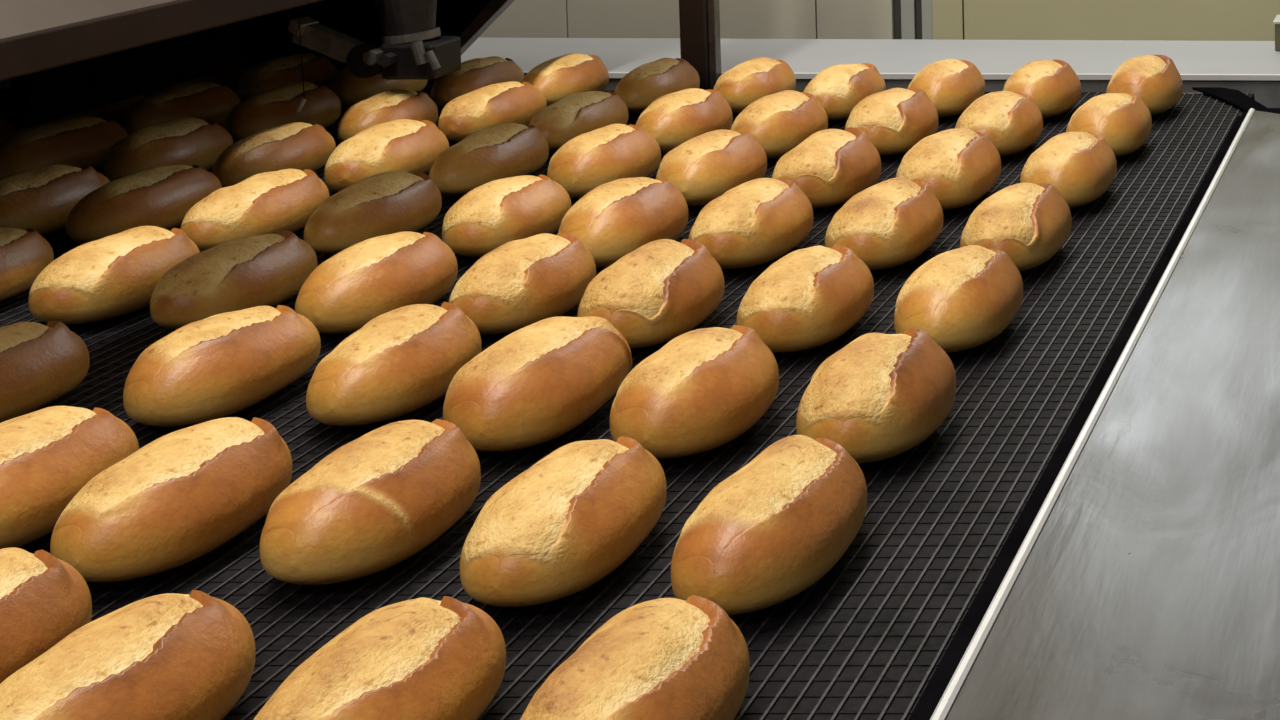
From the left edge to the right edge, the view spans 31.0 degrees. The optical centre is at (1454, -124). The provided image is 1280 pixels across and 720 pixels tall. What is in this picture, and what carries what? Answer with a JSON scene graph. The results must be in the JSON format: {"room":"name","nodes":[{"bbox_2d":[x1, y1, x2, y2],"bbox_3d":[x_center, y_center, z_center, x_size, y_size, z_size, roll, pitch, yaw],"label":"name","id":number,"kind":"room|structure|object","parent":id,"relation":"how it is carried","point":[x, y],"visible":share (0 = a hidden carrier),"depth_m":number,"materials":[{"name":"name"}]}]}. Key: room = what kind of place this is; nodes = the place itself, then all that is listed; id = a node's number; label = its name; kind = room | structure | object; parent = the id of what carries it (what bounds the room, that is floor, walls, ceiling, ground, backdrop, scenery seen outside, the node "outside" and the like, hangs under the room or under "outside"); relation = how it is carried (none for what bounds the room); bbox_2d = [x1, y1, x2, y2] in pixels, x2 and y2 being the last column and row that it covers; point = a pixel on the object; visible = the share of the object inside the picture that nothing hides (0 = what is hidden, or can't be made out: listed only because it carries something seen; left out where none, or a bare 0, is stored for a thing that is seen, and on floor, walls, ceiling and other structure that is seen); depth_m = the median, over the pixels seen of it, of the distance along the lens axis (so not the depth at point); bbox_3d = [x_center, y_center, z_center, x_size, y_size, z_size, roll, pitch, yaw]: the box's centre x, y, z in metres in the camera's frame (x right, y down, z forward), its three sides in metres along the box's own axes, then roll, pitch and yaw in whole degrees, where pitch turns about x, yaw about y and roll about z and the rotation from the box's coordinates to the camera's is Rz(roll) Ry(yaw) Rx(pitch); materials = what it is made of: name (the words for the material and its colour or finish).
{"room":"factory floor","nodes":[
{"label":"factory floor","id":0,"kind":"room"},
{"bbox_2d":[479,0,1279,40],"bbox_3d":[-0.800,-0.570,2.989,4.800,3.250,0.150,0,5,0],"label":"wall","id":1,"kind":"structure","parent":0,"point":[1168,20],"depth_m":2.98,"materials":[{"name":"beige paint"}]},
{"bbox_2d":[894,0,932,39],"bbox_3d":[-0.808,-0.566,2.942,0.058,3.250,0.045,0,5,0],"label":"trim","id":2,"kind":"structure","parent":1,"relation":"attached to","point":[913,18],"depth_m":2.98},
{"bbox_3d":[-0.800,1.208,1.451,4.800,0.050,3.900,0,5,0],"label":"floor","id":3,"kind":"structure","parent":0,"visible":0},
{"bbox_2d":[0,0,321,126],"bbox_3d":[-1.609,0.386,1.253,1.082,1.620,1.836,0,5,0],"label":"hood","id":4,"kind":"object","parent":3,"relation":"on","point":[59,58],"visible":1,"depth_m":1.76,"materials":[{"name":"brown metal"}]},
{"bbox_2d":[287,0,460,111],"bbox_3d":[-1.134,0.164,2.103,0.158,0.129,0.145,-3,5,-32],"label":"clamp arm","id":5,"kind":"object","parent":4,"relation":"attached to","point":[412,47],"visible":1,"depth_m":2.10,"materials":[{"name":"metal"}]},
{"bbox_2d":[461,38,680,91],"label":"ledge","id":6,"kind":"object","parent":3,"relation":"on","point":[620,56],"depth_m":2.61,"materials":[{"name":"metal"}]},
{"bbox_2d":[244,0,514,70],"bbox_3d":[-1.519,-0.043,2.275,1.162,0.588,0.268,0,5,0],"label":"housing","id":7,"kind":"object","parent":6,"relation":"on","point":[268,37],"visible":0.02,"depth_m":2.41,"materials":[{"name":"black metal"}]},
{"bbox_2d":[679,0,720,89],"bbox_3d":[-0.887,0.474,1.096,0.085,1.470,2.710,0,5,0],"label":"support","id":8,"kind":"object","parent":3,"relation":"on","point":[700,45],"visible":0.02,"depth_m":2.40,"materials":[{"name":"brown metal"}]},
{"bbox_2d":[720,39,1279,107],"label":"ledge","id":9,"kind":"object","parent":3,"relation":"on","point":[1248,66],"depth_m":2.56,"materials":[{"name":"metal"}]},
{"bbox_2d":[1273,15,1279,50],"bbox_3d":[-0.190,0.204,2.622,0.092,0.040,0.059,0,5,0],"label":"switch box","id":10,"kind":"object","parent":9,"relation":"on","point":[1276,21],"visible":1,"depth_m":2.60,"materials":[{"name":"plastic"}]},
{"bbox_2d":[909,87,1279,719],"bbox_3d":[-1.119,0.746,1.470,1.862,0.868,1.912,0,5,0],"label":"rail","id":11,"kind":"object","parent":3,"relation":"on","point":[938,683],"visible":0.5,"depth_m":1.16,"materials":[{"name":"black metal"}]},
{"bbox_2d":[0,92,1254,719],"bbox_3d":[-1.120,0.352,1.443,1.760,0.042,1.920,0,5,0],"label":"conveyor belt","id":12,"kind":"object","parent":11,"relation":"on","point":[866,640],"visible":0.09,"depth_m":1.18,"materials":[{"name":"black metal"}]},
{"bbox_2d":[0,228,53,301],"bbox_3d":[-1.126,0.299,1.519,0.077,0.051,0.150,0,5,-2],"label":"bread roll","id":13,"kind":"object","parent":12,"relation":"on","point":[24,254],"visible":0.91,"depth_m":1.53,"materials":[{"name":"brown food"}]},
{"bbox_2d":[0,320,89,422],"bbox_3d":[-0.932,0.318,1.275,0.077,0.053,0.141,0,5,0],"label":"bread roll","id":14,"kind":"object","parent":12,"relation":"on","point":[40,364],"visible":0.99,"depth_m":1.28,"materials":[{"name":"brown food"}]},
{"bbox_2d":[0,547,91,683],"bbox_3d":[-0.679,0.345,0.896,0.084,0.059,0.157,0,5,1],"label":"bread roll","id":15,"kind":"object","parent":12,"relation":"on","point":[44,599],"visible":0.8,"depth_m":0.91,"materials":[{"name":"brown food"}]},
{"bbox_2d":[0,165,109,236],"bbox_3d":[-1.225,0.281,1.728,0.078,0.054,0.156,0,5,2],"label":"bread roll","id":16,"kind":"object","parent":12,"relation":"on","point":[41,200],"visible":0.73,"depth_m":1.70,"materials":[{"name":"brown food"}]},
{"bbox_2d":[0,116,127,179],"bbox_3d":[-1.349,0.264,1.934,0.079,0.055,0.157,0,5,2],"label":"bread roll","id":17,"kind":"object","parent":12,"relation":"on","point":[78,142],"visible":0.65,"depth_m":1.91,"materials":[{"name":"brown food"}]},
{"bbox_2d":[0,406,138,548],"bbox_3d":[-0.789,0.330,1.097,0.083,0.057,0.157,0,5,-2],"label":"bread roll","id":18,"kind":"object","parent":12,"relation":"on","point":[48,455],"visible":0.75,"depth_m":1.08,"materials":[{"name":"brown food"}]},
{"bbox_2d":[20,95,143,130],"bbox_3d":[-1.460,0.249,2.129,0.076,0.053,0.158,0,5,0],"label":"bread roll","id":19,"kind":"object","parent":12,"relation":"on","point":[116,111],"visible":0.08,"depth_m":2.12,"materials":[{"name":"brown food"}]},
{"bbox_2d":[28,226,199,323],"bbox_3d":[-1.009,0.299,1.508,0.080,0.054,0.152,0,5,-1],"label":"bread roll","id":20,"kind":"object","parent":12,"relation":"on","point":[115,275],"visible":0.9,"depth_m":1.47,"materials":[{"name":"brown food"}]},
{"bbox_2d":[0,590,254,719],"bbox_3d":[-0.572,0.349,0.854,0.080,0.058,0.156,0,5,0],"label":"bread roll","id":21,"kind":"object","parent":12,"relation":"on","point":[169,656],"visible":1,"depth_m":0.84,"materials":[{"name":"brown food"}]},
{"bbox_2d":[66,165,221,243],"bbox_3d":[-1.134,0.282,1.733,0.075,0.051,0.165,0,5,2],"label":"bread roll","id":22,"kind":"object","parent":12,"relation":"on","point":[159,196],"visible":0.85,"depth_m":1.70,"materials":[{"name":"brown food"}]},
{"bbox_2d":[103,117,232,181],"bbox_3d":[-1.241,0.265,1.928,0.078,0.055,0.155,0,5,-2],"label":"bread roll","id":23,"kind":"object","parent":12,"relation":"on","point":[180,141],"visible":0.67,"depth_m":1.90,"materials":[{"name":"brown food"}]},
{"bbox_2d":[50,417,291,581],"bbox_3d":[-0.687,0.332,1.077,0.082,0.057,0.154,0,5,1],"label":"bread roll","id":24,"kind":"object","parent":12,"relation":"on","point":[186,493],"visible":0.96,"depth_m":1.04,"materials":[{"name":"brown food"}]},
{"bbox_2d":[122,82,240,134],"bbox_3d":[-1.350,0.249,2.124,0.080,0.056,0.156,0,5,1],"label":"bread roll","id":25,"kind":"object","parent":12,"relation":"on","point":[201,100],"visible":0.59,"depth_m":2.09,"materials":[{"name":"brown food"}]},
{"bbox_2d":[143,66,245,96],"bbox_3d":[-1.460,0.233,2.318,0.082,0.056,0.154,0,5,0],"label":"bread roll","id":26,"kind":"object","parent":12,"relation":"on","point":[230,78],"visible":0.08,"depth_m":2.31,"materials":[{"name":"brown food"}]},
{"bbox_2d":[123,305,320,426],"bbox_3d":[-0.798,0.314,1.299,0.078,0.058,0.152,0,5,2],"label":"bread roll","id":27,"kind":"object","parent":12,"relation":"on","point":[221,365],"visible":1,"depth_m":1.26,"materials":[{"name":"brown food"}]},
{"bbox_2d":[150,230,317,328],"bbox_3d":[-0.912,0.300,1.499,0.076,0.053,0.162,0,5,-1],"label":"bread roll","id":28,"kind":"object","parent":12,"relation":"on","point":[242,273],"visible":0.88,"depth_m":1.46,"materials":[{"name":"brown food"}]},
{"bbox_2d":[180,169,328,251],"bbox_3d":[-1.022,0.283,1.711,0.073,0.052,0.169,0,5,0],"label":"bread roll","id":29,"kind":"object","parent":12,"relation":"on","point":[272,202],"visible":0.84,"depth_m":1.67,"materials":[{"name":"brown food"}]},
{"bbox_2d":[212,122,335,187],"bbox_3d":[-1.133,0.267,1.921,0.074,0.051,0.166,0,5,-2],"label":"bread roll","id":30,"kind":"object","parent":12,"relation":"on","point":[302,146],"visible":0.77,"depth_m":1.89,"materials":[{"name":"brown food"}]},
{"bbox_2d":[224,81,340,142],"bbox_3d":[-1.240,0.249,2.116,0.080,0.055,0.159,0,5,1],"label":"bread roll","id":31,"kind":"object","parent":12,"relation":"on","point":[263,110],"visible":0.77,"depth_m":2.08,"materials":[{"name":"brown food"}]},
{"bbox_2d":[235,53,337,101],"bbox_3d":[-1.350,0.234,2.312,0.078,0.054,0.152,0,5,0],"label":"bread roll","id":32,"kind":"object","parent":12,"relation":"on","point":[275,72],"visible":0.66,"depth_m":2.28,"materials":[{"name":"brown food"}]},
{"bbox_2d":[260,419,480,584],"bbox_3d":[-0.578,0.331,1.074,0.082,0.059,0.155,0,5,-2],"label":"bread roll","id":33,"kind":"object","parent":12,"relation":"on","point":[386,494],"visible":1,"depth_m":1.03,"materials":[{"name":"brown food"}]},
{"bbox_2d":[304,171,441,253],"bbox_3d":[-0.917,0.283,1.701,0.077,0.054,0.162,0,5,0],"label":"bread roll","id":34,"kind":"object","parent":12,"relation":"on","point":[385,203],"visible":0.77,"depth_m":1.66,"materials":[{"name":"brown food"}]},
{"bbox_2d":[295,231,457,333],"bbox_3d":[-0.799,0.300,1.489,0.082,0.055,0.156,0,5,1],"label":"bread roll","id":35,"kind":"object","parent":12,"relation":"on","point":[371,278],"visible":0.91,"depth_m":1.45,"materials":[{"name":"brown food"}]},
{"bbox_2d":[329,67,426,108],"bbox_3d":[-1.240,0.235,2.307,0.079,0.054,0.152,0,5,-2],"label":"bread roll","id":36,"kind":"object","parent":12,"relation":"on","point":[350,89],"visible":0.41,"depth_m":2.25,"materials":[{"name":"brown food"}]},
{"bbox_2d":[253,596,505,719],"bbox_3d":[-0.460,0.350,0.852,0.076,0.056,0.151,0,5,2],"label":"bread roll","id":37,"kind":"object","parent":12,"relation":"on","point":[422,658],"visible":1,"depth_m":0.84,"materials":[{"name":"brown food"}]},
{"bbox_2d":[324,119,448,190],"bbox_3d":[-1.022,0.265,1.917,0.078,0.056,0.164,0,5,-2],"label":"bread roll","id":38,"kind":"object","parent":12,"relation":"on","point":[410,146],"visible":0.77,"depth_m":1.88,"materials":[{"name":"brown food"}]},
{"bbox_2d":[337,89,437,142],"bbox_3d":[-1.120,0.253,2.099,0.074,0.052,0.147,0,5,-2],"label":"bread roll","id":39,"kind":"object","parent":12,"relation":"on","point":[390,105],"visible":0.68,"depth_m":2.07,"materials":[{"name":"brown food"}]},
{"bbox_2d":[306,302,480,425],"bbox_3d":[-0.686,0.314,1.300,0.077,0.057,0.153,0,5,-1],"label":"bread roll","id":40,"kind":"object","parent":12,"relation":"on","point":[404,359],"visible":0.98,"depth_m":1.26,"materials":[{"name":"brown food"}]},
{"bbox_2d":[430,56,523,109],"bbox_3d":[-1.123,0.236,2.299,0.073,0.053,0.157,0,5,1],"label":"bread roll","id":41,"kind":"object","parent":12,"relation":"on","point":[476,73],"visible":0.58,"depth_m":2.26,"materials":[{"name":"brown food"}]},
{"bbox_2d":[429,123,548,194],"bbox_3d":[-0.920,0.268,1.907,0.076,0.052,0.166,0,5,1],"label":"bread roll","id":42,"kind":"object","parent":12,"relation":"on","point":[506,150],"visible":0.88,"depth_m":1.87,"materials":[{"name":"brown food"}]},
{"bbox_2d":[438,81,546,140],"bbox_3d":[-1.030,0.249,2.141,0.075,0.052,0.172,0,5,2],"label":"bread roll","id":43,"kind":"object","parent":12,"relation":"on","point":[465,115],"visible":0.79,"depth_m":2.10,"materials":[{"name":"brown food"}]},
{"bbox_2d":[442,174,571,256],"bbox_3d":[-0.800,0.284,1.687,0.080,0.055,0.151,0,5,2],"label":"bread roll","id":44,"kind":"object","parent":12,"relation":"on","point":[493,214],"visible":0.85,"depth_m":1.65,"materials":[{"name":"brown food"}]},
{"bbox_2d":[448,233,595,333],"bbox_3d":[-0.689,0.300,1.484,0.081,0.056,0.156,0,5,0],"label":"bread roll","id":45,"kind":"object","parent":12,"relation":"on","point":[516,285],"visible":0.86,"depth_m":1.44,"materials":[{"name":"brown food"}]},
{"bbox_2d":[443,316,631,451],"bbox_3d":[-0.578,0.315,1.260,0.087,0.060,0.161,0,5,0],"label":"bread roll","id":46,"kind":"object","parent":12,"relation":"on","point":[542,380],"visible":0.94,"depth_m":1.21,"materials":[{"name":"brown food"}]},
{"bbox_2d":[460,436,666,606],"bbox_3d":[-0.465,0.334,1.050,0.081,0.056,0.158,0,5,1],"label":"bread roll","id":47,"kind":"object","parent":12,"relation":"on","point":[566,522],"visible":1,"depth_m":1.01,"materials":[{"name":"brown food"}]},
{"bbox_2d":[522,54,608,105],"bbox_3d":[-1.031,0.234,2.319,0.076,0.053,0.157,0,5,-1],"label":"bread roll","id":48,"kind":"object","parent":12,"relation":"on","point":[559,77],"visible":0.7,"depth_m":2.28,"materials":[{"name":"brown food"}]},
{"bbox_2d":[529,91,627,150],"bbox_3d":[-0.915,0.254,2.091,0.075,0.051,0.165,0,5,1],"label":"bread roll","id":49,"kind":"object","parent":12,"relation":"on","point":[574,115],"visible":0.7,"depth_m":2.05,"materials":[{"name":"brown food"}]},
{"bbox_2d":[547,124,660,197],"bbox_3d":[-0.803,0.267,1.888,0.083,0.057,0.155,0,5,-2],"label":"bread roll","id":50,"kind":"object","parent":12,"relation":"on","point":[590,160],"visible":0.84,"depth_m":1.84,"materials":[{"name":"brown food"}]},
{"bbox_2d":[558,177,687,267],"bbox_3d":[-0.690,0.284,1.657,0.087,0.060,0.156,0,5,-1],"label":"bread roll","id":51,"kind":"object","parent":12,"relation":"on","point":[618,217],"visible":0.83,"depth_m":1.61,"materials":[{"name":"brown food"}]},
{"bbox_2d":[520,595,749,719],"bbox_3d":[-0.349,0.350,0.853,0.080,0.056,0.152,0,5,0],"label":"bread roll","id":52,"kind":"object","parent":12,"relation":"on","point":[661,658],"visible":1,"depth_m":0.84,"materials":[{"name":"brown food"}]},
{"bbox_2d":[577,239,724,348],"bbox_3d":[-0.581,0.299,1.448,0.087,0.063,0.154,0,5,0],"label":"bread roll","id":53,"kind":"object","parent":12,"relation":"on","point":[658,292],"visible":0.88,"depth_m":1.41,"materials":[{"name":"brown food"}]},
{"bbox_2d":[614,58,699,112],"bbox_3d":[-0.912,0.237,2.286,0.073,0.052,0.151,0,5,-1],"label":"bread roll","id":54,"kind":"object","parent":12,"relation":"on","point":[648,82],"visible":0.82,"depth_m":2.24,"materials":[{"name":"brown food"}]},
{"bbox_2d":[636,88,732,152],"bbox_3d":[-0.800,0.252,2.079,0.082,0.057,0.150,0,5,0],"label":"bread roll","id":55,"kind":"object","parent":12,"relation":"on","point":[673,119],"visible":0.69,"depth_m":2.04,"materials":[{"name":"brown food"}]},
{"bbox_2d":[610,325,778,457],"bbox_3d":[-0.471,0.317,1.243,0.086,0.060,0.153,0,5,0],"label":"bread roll","id":56,"kind":"object","parent":12,"relation":"on","point":[704,388],"visible":0.94,"depth_m":1.20,"materials":[{"name":"brown food"}]},
{"bbox_2d":[656,129,766,205],"bbox_3d":[-0.690,0.268,1.856,0.084,0.060,0.153,0,5,-1],"label":"bread roll","id":57,"kind":"object","parent":12,"relation":"on","point":[704,167],"visible":0.77,"depth_m":1.81,"materials":[{"name":"brown food"}]},
{"bbox_2d":[689,178,812,268],"bbox_3d":[-0.579,0.285,1.653,0.082,0.058,0.159,0,5,-1],"label":"bread roll","id":58,"kind":"object","parent":12,"relation":"on","point":[755,222],"visible":0.91,"depth_m":1.61,"materials":[{"name":"brown food"}]},
{"bbox_2d":[713,57,795,112],"bbox_3d":[-0.799,0.237,2.281,0.077,0.053,0.151,0,5,1],"label":"bread roll","id":59,"kind":"object","parent":12,"relation":"on","point":[751,80],"visible":0.7,"depth_m":2.23,"materials":[{"name":"brown food"}]},
{"bbox_2d":[671,435,866,615],"bbox_3d":[-0.354,0.334,1.044,0.083,0.057,0.166,0,5,0],"label":"bread roll","id":60,"kind":"object","parent":12,"relation":"on","point":[773,528],"visible":0.98,"depth_m":1.00,"materials":[{"name":"brown food"}]},
{"bbox_2d":[730,90,827,158],"bbox_3d":[-0.691,0.252,2.050,0.083,0.060,0.155,0,5,0],"label":"bread roll","id":61,"kind":"object","parent":12,"relation":"on","point":[780,121],"visible":0.69,"depth_m":2.00,"materials":[{"name":"brown food"}]},
{"bbox_2d":[737,245,873,352],"bbox_3d":[-0.468,0.302,1.444,0.082,0.058,0.154,0,5,0],"label":"bread roll","id":62,"kind":"object","parent":12,"relation":"on","point":[808,298],"visible":0.96,"depth_m":1.40,"materials":[{"name":"brown food"}]},
{"bbox_2d":[772,127,880,207],"bbox_3d":[-0.581,0.268,1.850,0.086,0.060,0.157,0,5,1],"label":"bread roll","id":63,"kind":"object","parent":12,"relation":"on","point":[830,166],"visible":0.84,"depth_m":1.80,"materials":[{"name":"brown food"}]},
{"bbox_2d":[803,63,885,119],"bbox_3d":[-0.685,0.239,2.244,0.081,0.055,0.158,0,5,1],"label":"bread roll","id":64,"kind":"object","parent":12,"relation":"on","point":[839,88],"visible":0.73,"depth_m":2.19,"materials":[{"name":"brown food"}]},
{"bbox_2d":[796,328,955,463],"bbox_3d":[-0.355,0.316,1.231,0.085,0.063,0.150,0,5,1],"label":"bread roll","id":65,"kind":"object","parent":12,"relation":"on","point":[879,396],"visible":0.88,"depth_m":1.19,"materials":[{"name":"brown food"}]},
{"bbox_2d":[825,178,942,269],"bbox_3d":[-0.470,0.285,1.649,0.082,0.059,0.158,0,5,0],"label":"bread roll","id":66,"kind":"object","parent":12,"relation":"on","point":[889,223],"visible":0.86,"depth_m":1.60,"materials":[{"name":"brown food"}]},
{"bbox_2d":[844,88,938,155],"bbox_3d":[-0.580,0.251,2.067,0.086,0.061,0.156,0,5,0],"label":"bread roll","id":67,"kind":"object","parent":12,"relation":"on","point":[894,120],"visible":0.84,"depth_m":2.02,"materials":[{"name":"brown food"}]},
{"bbox_2d":[907,59,984,117],"bbox_3d":[-0.576,0.237,2.259,0.081,0.057,0.153,0,5,-2],"label":"bread roll","id":68,"kind":"object","parent":12,"relation":"on","point":[952,85],"visible":0.76,"depth_m":2.21,"materials":[{"name":"brown food"}]},
{"bbox_2d":[896,128,1000,209],"bbox_3d":[-0.468,0.269,1.843,0.089,0.061,0.161,0,5,0],"label":"bread roll","id":69,"kind":"object","parent":12,"relation":"on","point":[960,165],"visible":0.84,"depth_m":1.80,"materials":[{"name":"brown food"}]},
{"bbox_2d":[894,245,1022,352],"bbox_3d":[-0.358,0.302,1.440,0.084,0.058,0.153,0,5,2],"label":"bread roll","id":70,"kind":"object","parent":12,"relation":"on","point":[964,297],"visible":0.91,"depth_m":1.40,"materials":[{"name":"brown food"}]},
{"bbox_2d":[955,91,1042,156],"bbox_3d":[-0.469,0.253,2.058,0.082,0.058,0.155,0,5,0],"label":"bread roll","id":71,"kind":"object","parent":12,"relation":"on","point":[1012,121],"visible":0.78,"depth_m":2.01,"materials":[{"name":"brown food"}]},
{"bbox_2d":[960,183,1071,271],"bbox_3d":[-0.360,0.287,1.642,0.079,0.056,0.161,0,5,-1],"label":"bread roll","id":72,"kind":"object","parent":12,"relation":"on","point":[1029,222],"visible":0.84,"depth_m":1.60,"materials":[{"name":"brown food"}]},
{"bbox_2d":[1003,59,1080,117],"bbox_3d":[-0.465,0.237,2.247,0.082,0.058,0.151,0,5,1],"label":"bread roll","id":73,"kind":"object","parent":12,"relation":"on","point":[1054,86],"visible":0.72,"depth_m":2.21,"materials":[{"name":"brown food"}]},
{"bbox_2d":[1020,132,1116,207],"bbox_3d":[-0.358,0.269,1.852,0.081,0.058,0.160,0,5,1],"label":"bread roll","id":74,"kind":"object","parent":12,"relation":"on","point":[1081,166],"visible":0.85,"depth_m":1.80,"materials":[{"name":"brown food"}]},
{"bbox_2d":[1066,93,1151,156],"bbox_3d":[-0.355,0.254,2.055,0.082,0.056,0.151,0,5,1],"label":"bread roll","id":75,"kind":"object","parent":12,"relation":"on","point":[1124,121],"visible":0.74,"depth_m":2.01,"materials":[{"name":"brown food"}]},
{"bbox_2d":[1106,55,1182,114],"bbox_3d":[-0.351,0.235,2.262,0.084,0.060,0.147,0,5,-1],"label":"bread roll","id":76,"kind":"object","parent":12,"relation":"on","point":[1155,79],"visible":0.83,"depth_m":2.22,"materials":[{"name":"brown food"}]},
{"bbox_2d":[930,108,1279,719],"bbox_3d":[0.114,0.752,1.353,0.672,0.875,1.677,0,5,0],"label":"table","id":77,"kind":"object","parent":3,"relation":"on","point":[1144,584],"visible":1,"depth_m":1.05,"materials":[{"name":"silver metal"}]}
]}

